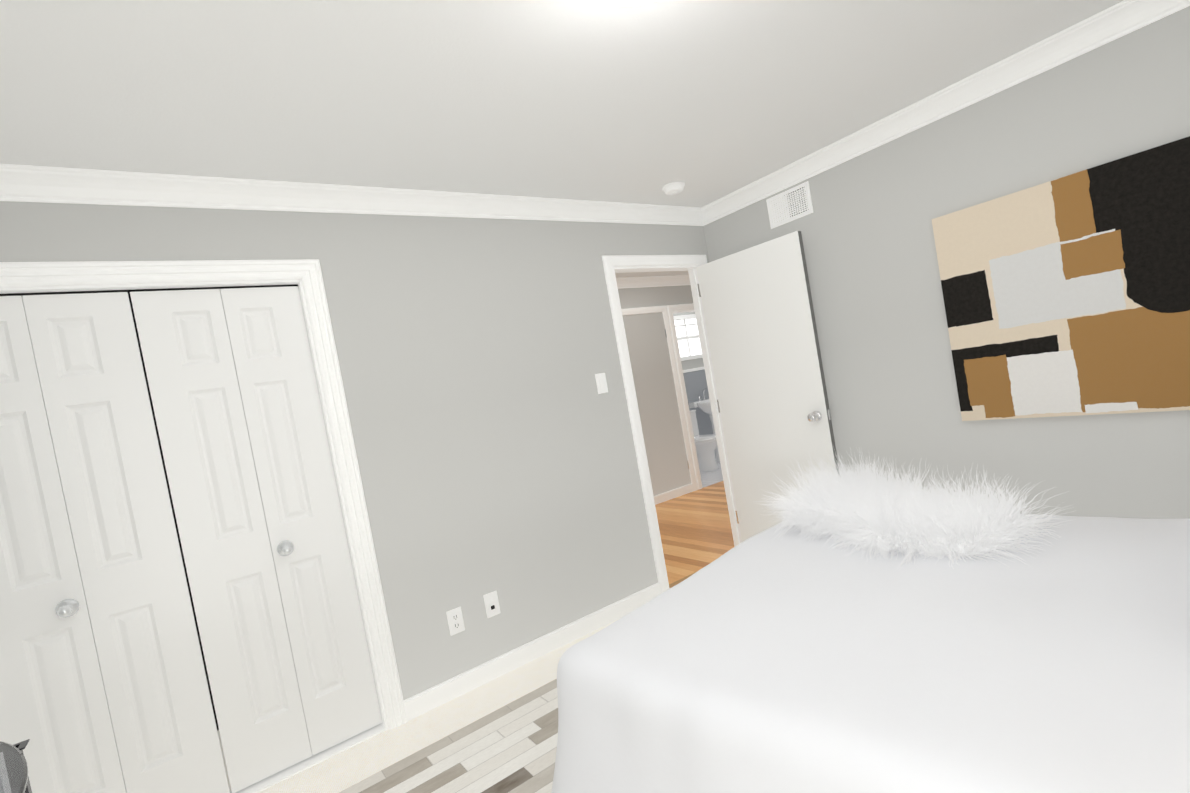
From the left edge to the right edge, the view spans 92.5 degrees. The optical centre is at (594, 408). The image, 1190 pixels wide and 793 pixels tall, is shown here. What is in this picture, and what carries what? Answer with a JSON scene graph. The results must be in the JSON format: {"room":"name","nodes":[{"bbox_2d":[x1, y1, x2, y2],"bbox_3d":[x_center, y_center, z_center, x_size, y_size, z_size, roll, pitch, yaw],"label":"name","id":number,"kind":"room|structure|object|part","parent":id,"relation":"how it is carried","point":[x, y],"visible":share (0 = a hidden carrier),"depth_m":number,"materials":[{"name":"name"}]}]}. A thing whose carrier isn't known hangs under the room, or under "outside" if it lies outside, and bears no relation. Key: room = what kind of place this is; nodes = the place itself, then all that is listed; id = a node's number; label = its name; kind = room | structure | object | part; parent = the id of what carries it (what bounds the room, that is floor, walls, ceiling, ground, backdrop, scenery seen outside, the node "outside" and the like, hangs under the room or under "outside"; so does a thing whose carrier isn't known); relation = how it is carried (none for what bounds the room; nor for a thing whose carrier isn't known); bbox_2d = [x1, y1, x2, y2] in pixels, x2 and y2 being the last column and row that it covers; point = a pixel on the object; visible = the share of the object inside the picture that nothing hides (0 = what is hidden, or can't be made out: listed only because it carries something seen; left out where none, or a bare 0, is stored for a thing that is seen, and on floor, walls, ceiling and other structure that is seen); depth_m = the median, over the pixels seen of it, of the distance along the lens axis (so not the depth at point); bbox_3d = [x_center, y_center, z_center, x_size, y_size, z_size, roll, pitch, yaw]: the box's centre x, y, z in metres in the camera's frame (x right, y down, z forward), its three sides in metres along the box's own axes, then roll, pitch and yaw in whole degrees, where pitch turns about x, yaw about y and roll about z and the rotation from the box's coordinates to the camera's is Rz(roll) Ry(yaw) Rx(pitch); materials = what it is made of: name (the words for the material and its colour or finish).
{"room":"bedroom","nodes":[
{"label":"bedroom","id":0,"kind":"room"},
{"bbox_2d":[128,295,288,730],"bbox_3d":[-1.838,0.366,2.475,1.280,2.375,0.710,-11,3,-36],"label":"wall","id":1,"kind":"structure","parent":0,"point":[163,462],"depth_m":2.72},
{"bbox_2d":[0,201,708,699],"bbox_3d":[-0.630,0.139,2.863,4.030,2.375,0.090,-11,3,-36],"label":"wall","id":2,"kind":"structure","parent":0,"point":[492,437],"depth_m":2.81,"materials":[{"name":"grey paint"}]},
{"bbox_2d":[0,284,297,295],"bbox_3d":[-1.751,-0.434,2.134,1.156,0.012,0.030,-11,3,-36],"label":"trim","id":3,"kind":"structure","parent":2,"relation":"attached to","point":[80,292],"depth_m":2.14,"materials":[{"name":"black"}]},
{"bbox_2d":[0,286,381,792],"bbox_3d":[-1.555,0.525,2.136,1.144,1.948,0.102,-11,3,-36],"label":"bifold closet door","id":4,"kind":"structure","parent":2,"relation":"in","point":[104,688],"depth_m":2.13,"materials":[{"name":"white wood"}]},
{"bbox_2d":[0,259,407,729],"bbox_3d":[-1.574,0.487,2.147,1.336,2.068,0.113,-11,3,-36],"label":"trim","id":5,"kind":"structure","parent":2,"relation":"attached to","point":[305,275],"depth_m":2.44,"materials":[{"name":"white wood"}]},
{"bbox_2d":[230,723,385,792],"bbox_3d":[-1.401,1.502,2.192,1.156,0.007,0.094,-11,3,-36],"label":"trim","id":6,"kind":"structure","parent":2,"relation":"attached to","point":[288,772],"depth_m":2.34,"materials":[{"name":"white wood"}]},
{"bbox_2d":[0,164,706,225],"bbox_3d":[-0.779,-0.988,2.754,3.850,0.096,0.076,-11,3,-36],"label":"crown molding","id":7,"kind":"structure","parent":2,"relation":"attached to","point":[44,184],"depth_m":2.40,"materials":[{"name":"white wood"}]},
{"bbox_2d":[446,606,464,635],"bbox_3d":[-0.661,1.012,2.703,0.072,0.116,0.008,-11,3,-36],"label":"duplex electrical outlet","id":8,"kind":"object","parent":2,"relation":"attached to","point":[455,621],"visible":1,"depth_m":2.70,"materials":[{"name":"white plastic"}]},
{"bbox_2d":[483,591,500,617],"bbox_3d":[-0.507,0.971,2.813,0.072,0.116,0.013,-11,3,-36],"label":"outlet","id":9,"kind":"object","parent":2,"relation":"attached to","point":[491,602],"visible":1,"depth_m":2.81,"materials":[{"name":"white plastic"}]},
{"bbox_2d":[404,582,661,720],"bbox_3d":[-0.225,1.224,2.991,1.557,0.090,0.014,-11,3,-36],"label":"baseboard","id":10,"kind":"structure","parent":2,"relation":"attached to","point":[427,700],"depth_m":2.88,"materials":[{"name":"white wood"}]},
{"bbox_2d":[595,373,607,393],"bbox_3d":[0.040,-0.144,3.301,0.072,0.116,0.013,-11,3,-36],"label":"switch plate","id":11,"kind":"object","parent":2,"relation":"attached to","point":[601,382],"visible":1,"depth_m":3.30,"materials":[{"name":"white plastic"}]},
{"bbox_2d":[602,255,741,592],"bbox_3d":[0.548,0.052,3.708,0.892,2.078,0.132,-11,3,-36],"label":"door frame","id":12,"kind":"structure","parent":2,"relation":"attached to","point":[613,265],"depth_m":3.46,"materials":[{"name":"white wood"}]},
{"bbox_2d":[669,572,695,587],"bbox_3d":[0.719,1.074,3.758,0.760,0.004,0.060,-11,3,-36],"label":"trim","id":13,"kind":"structure","parent":2,"relation":"attached to","point":[676,582],"depth_m":3.63,"materials":[{"name":"brown wood"}]},
{"bbox_2d":[696,231,840,541],"bbox_3d":[1.101,-0.005,3.599,0.179,1.983,0.802,-11,3,-36],"label":"bedroom door","id":14,"kind":"structure","parent":2,"relation":"in","point":[765,354],"depth_m":3.54,"materials":[{"name":"white wood"}]},
{"bbox_2d":[217,618,619,792],"bbox_3d":[0.402,1.236,1.752,3.850,0.060,4.250,-11,3,-36],"label":"floor carpet","id":15,"kind":"object","parent":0,"point":[349,767],"visible":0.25,"depth_m":2.43,"materials":[{"name":"beige carpet"}]},
{"bbox_2d":[0,739,31,792],"bbox_3d":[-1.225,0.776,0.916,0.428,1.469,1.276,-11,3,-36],"label":"armchair","id":16,"kind":"object","parent":15,"relation":"on","point":[14,777],"visible":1,"depth_m":1.18,"materials":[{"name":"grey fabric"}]},
{"bbox_2d":[339,679,557,792],"bbox_3d":[0.395,1.192,1.998,2.460,0.012,1.750,-11,3,-36],"label":"rug","id":17,"kind":"object","parent":15,"relation":"on","point":[511,747],"depth_m":2.16,"materials":[{"name":"grey wood"}]},
{"bbox_2d":[551,448,1189,792],"bbox_3d":[1.155,0.516,1.585,1.912,1.083,2.210,-12,3,-44],"label":"bed","id":18,"kind":"object","parent":17,"relation":"on","point":[852,633],"visible":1,"depth_m":1.46,"materials":[{"name":"white fabric"}]},
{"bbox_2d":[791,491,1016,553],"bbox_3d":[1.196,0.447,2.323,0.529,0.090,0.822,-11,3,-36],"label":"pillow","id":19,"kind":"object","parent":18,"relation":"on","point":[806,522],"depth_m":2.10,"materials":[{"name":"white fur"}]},
{"bbox_2d":[0,0,1123,277],"bbox_3d":[0.871,-1.414,3.735,7.940,0.100,6.730,-11,3,-36],"label":"ceiling","id":20,"kind":"structure","parent":0,"point":[707,102],"depth_m":1.93,"materials":[{"name":"white paint"}]},
{"bbox_2d":[662,181,684,194],"bbox_3d":[0.451,-1.249,3.256,0.132,0.044,0.132,-11,3,-36],"label":"smoke detector","id":21,"kind":"object","parent":20,"relation":"attached to","point":[673,188],"visible":1,"depth_m":3.22,"materials":[{"name":"white plastic"}]},
{"bbox_2d":[618,285,692,495],"bbox_3d":[0.843,-0.245,6.282,5.400,2.375,0.090,-11,3,-36],"label":"wall","id":22,"kind":"structure","parent":0,"point":[655,390],"depth_m":6.09,"materials":[{"name":"grey paint"}]},
{"bbox_2d":[616,275,689,288],"bbox_3d":[0.694,-1.373,6.173,5.400,0.096,0.076,-11,3,-36],"label":"crown molding","id":23,"kind":"structure","parent":22,"relation":"attached to","point":[641,282],"depth_m":6.06,"materials":[{"name":"white wood"}]},
{"bbox_2d":[621,303,701,490],"bbox_3d":[0.936,-0.106,6.323,1.682,2.066,0.111,-11,3,-36],"label":"trim","id":24,"kind":"structure","parent":22,"relation":"attached to","point":[667,311],"depth_m":6.28,"materials":[{"name":"white wood"}]},
{"bbox_2d":[654,483,698,504],"bbox_3d":[0.029,1.087,5.521,2.785,0.090,0.014,-11,3,-36],"label":"baseboard","id":25,"kind":"structure","parent":22,"relation":"attached to","point":[683,490],"depth_m":6.11,"materials":[{"name":"white wood"}]},
{"bbox_2d":[673,312,703,369],"bbox_3d":[0.976,-0.324,7.798,3.400,2.375,0.090,-11,3,-36],"label":"wall","id":26,"kind":"structure","parent":0,"point":[692,363],"depth_m":8.05,"materials":[{"name":"grey paint"}]},
{"bbox_2d":[673,314,702,360],"bbox_3d":[1.333,-1.006,8.109,0.750,0.630,0.115,-11,3,-36],"label":"bathroom window","id":27,"kind":"structure","parent":26,"relation":"in","point":[688,339],"depth_m":8.13,"materials":[{"name":"white glass"}]},
{"bbox_2d":[683,367,715,456],"bbox_3d":[1.097,0.181,7.772,3.400,1.340,0.020,-11,3,-36],"label":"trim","id":28,"kind":"structure","parent":26,"relation":"attached to","point":[695,380],"depth_m":8.06,"materials":[{"name":"grey"}]},
{"bbox_2d":[655,481,733,583],"bbox_3d":[1.629,0.883,5.517,5.400,0.058,1.900,-11,3,-36],"label":"floor","id":29,"kind":"structure","parent":0,"point":[695,529],"depth_m":4.76,"materials":[{"name":"brown wood"}]},
{"bbox_2d":[700,462,722,487],"bbox_3d":[1.545,0.830,7.338,3.400,0.059,1.150,-11,3,-36],"label":"floor","id":30,"kind":"structure","parent":0,"point":[709,478],"depth_m":6.91,"materials":[{"name":"white"}]},
{"bbox_2d":[689,410,717,471],"bbox_3d":[1.353,0.428,7.490,0.420,0.785,0.699,-11,3,-36],"label":"toilet","id":31,"kind":"object","parent":30,"relation":"on","point":[706,445],"visible":0.44,"depth_m":7.31,"materials":[{"name":"white ceramic"}]},
{"bbox_2d":[689,388,719,461],"bbox_3d":[1.714,0.220,7.899,0.580,1.041,0.471,-11,3,-36],"label":"pedestal sink","id":32,"kind":"object","parent":30,"relation":"on","point":[704,405],"visible":0.4,"depth_m":7.87,"materials":[{"name":"white ceramic"}]},
{"bbox_2d":[702,0,1189,223],"bbox_3d":[1.718,-1.416,2.455,0.076,0.096,3.330,-11,3,-36],"label":"crown molding","id":33,"kind":"structure","parent":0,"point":[1125,17],"depth_m":2.54,"materials":[{"name":"white wood"}]},
{"bbox_2d":[703,6,1189,518],"bbox_3d":[1.991,-0.308,2.502,0.124,2.375,3.590,-11,3,-36],"label":"wall","id":34,"kind":"structure","parent":0,"point":[865,227],"depth_m":2.50,"materials":[{"name":"grey paint"}]},
{"bbox_2d":[766,181,812,228],"bbox_3d":[1.144,-1.194,3.362,0.010,0.180,0.290,-11,3,-36],"label":"air vent register","id":35,"kind":"object","parent":34,"relation":"attached to","point":[791,204],"visible":1,"depth_m":3.35,"materials":[{"name":"white plastic"}]},
{"bbox_3d":[2.013,-0.461,2.350,0.030,0.987,1.025,-11,3,-36],"label":"abstract art picture","id":36,"kind":"part","parent":34,"relation":"part of"}
]}

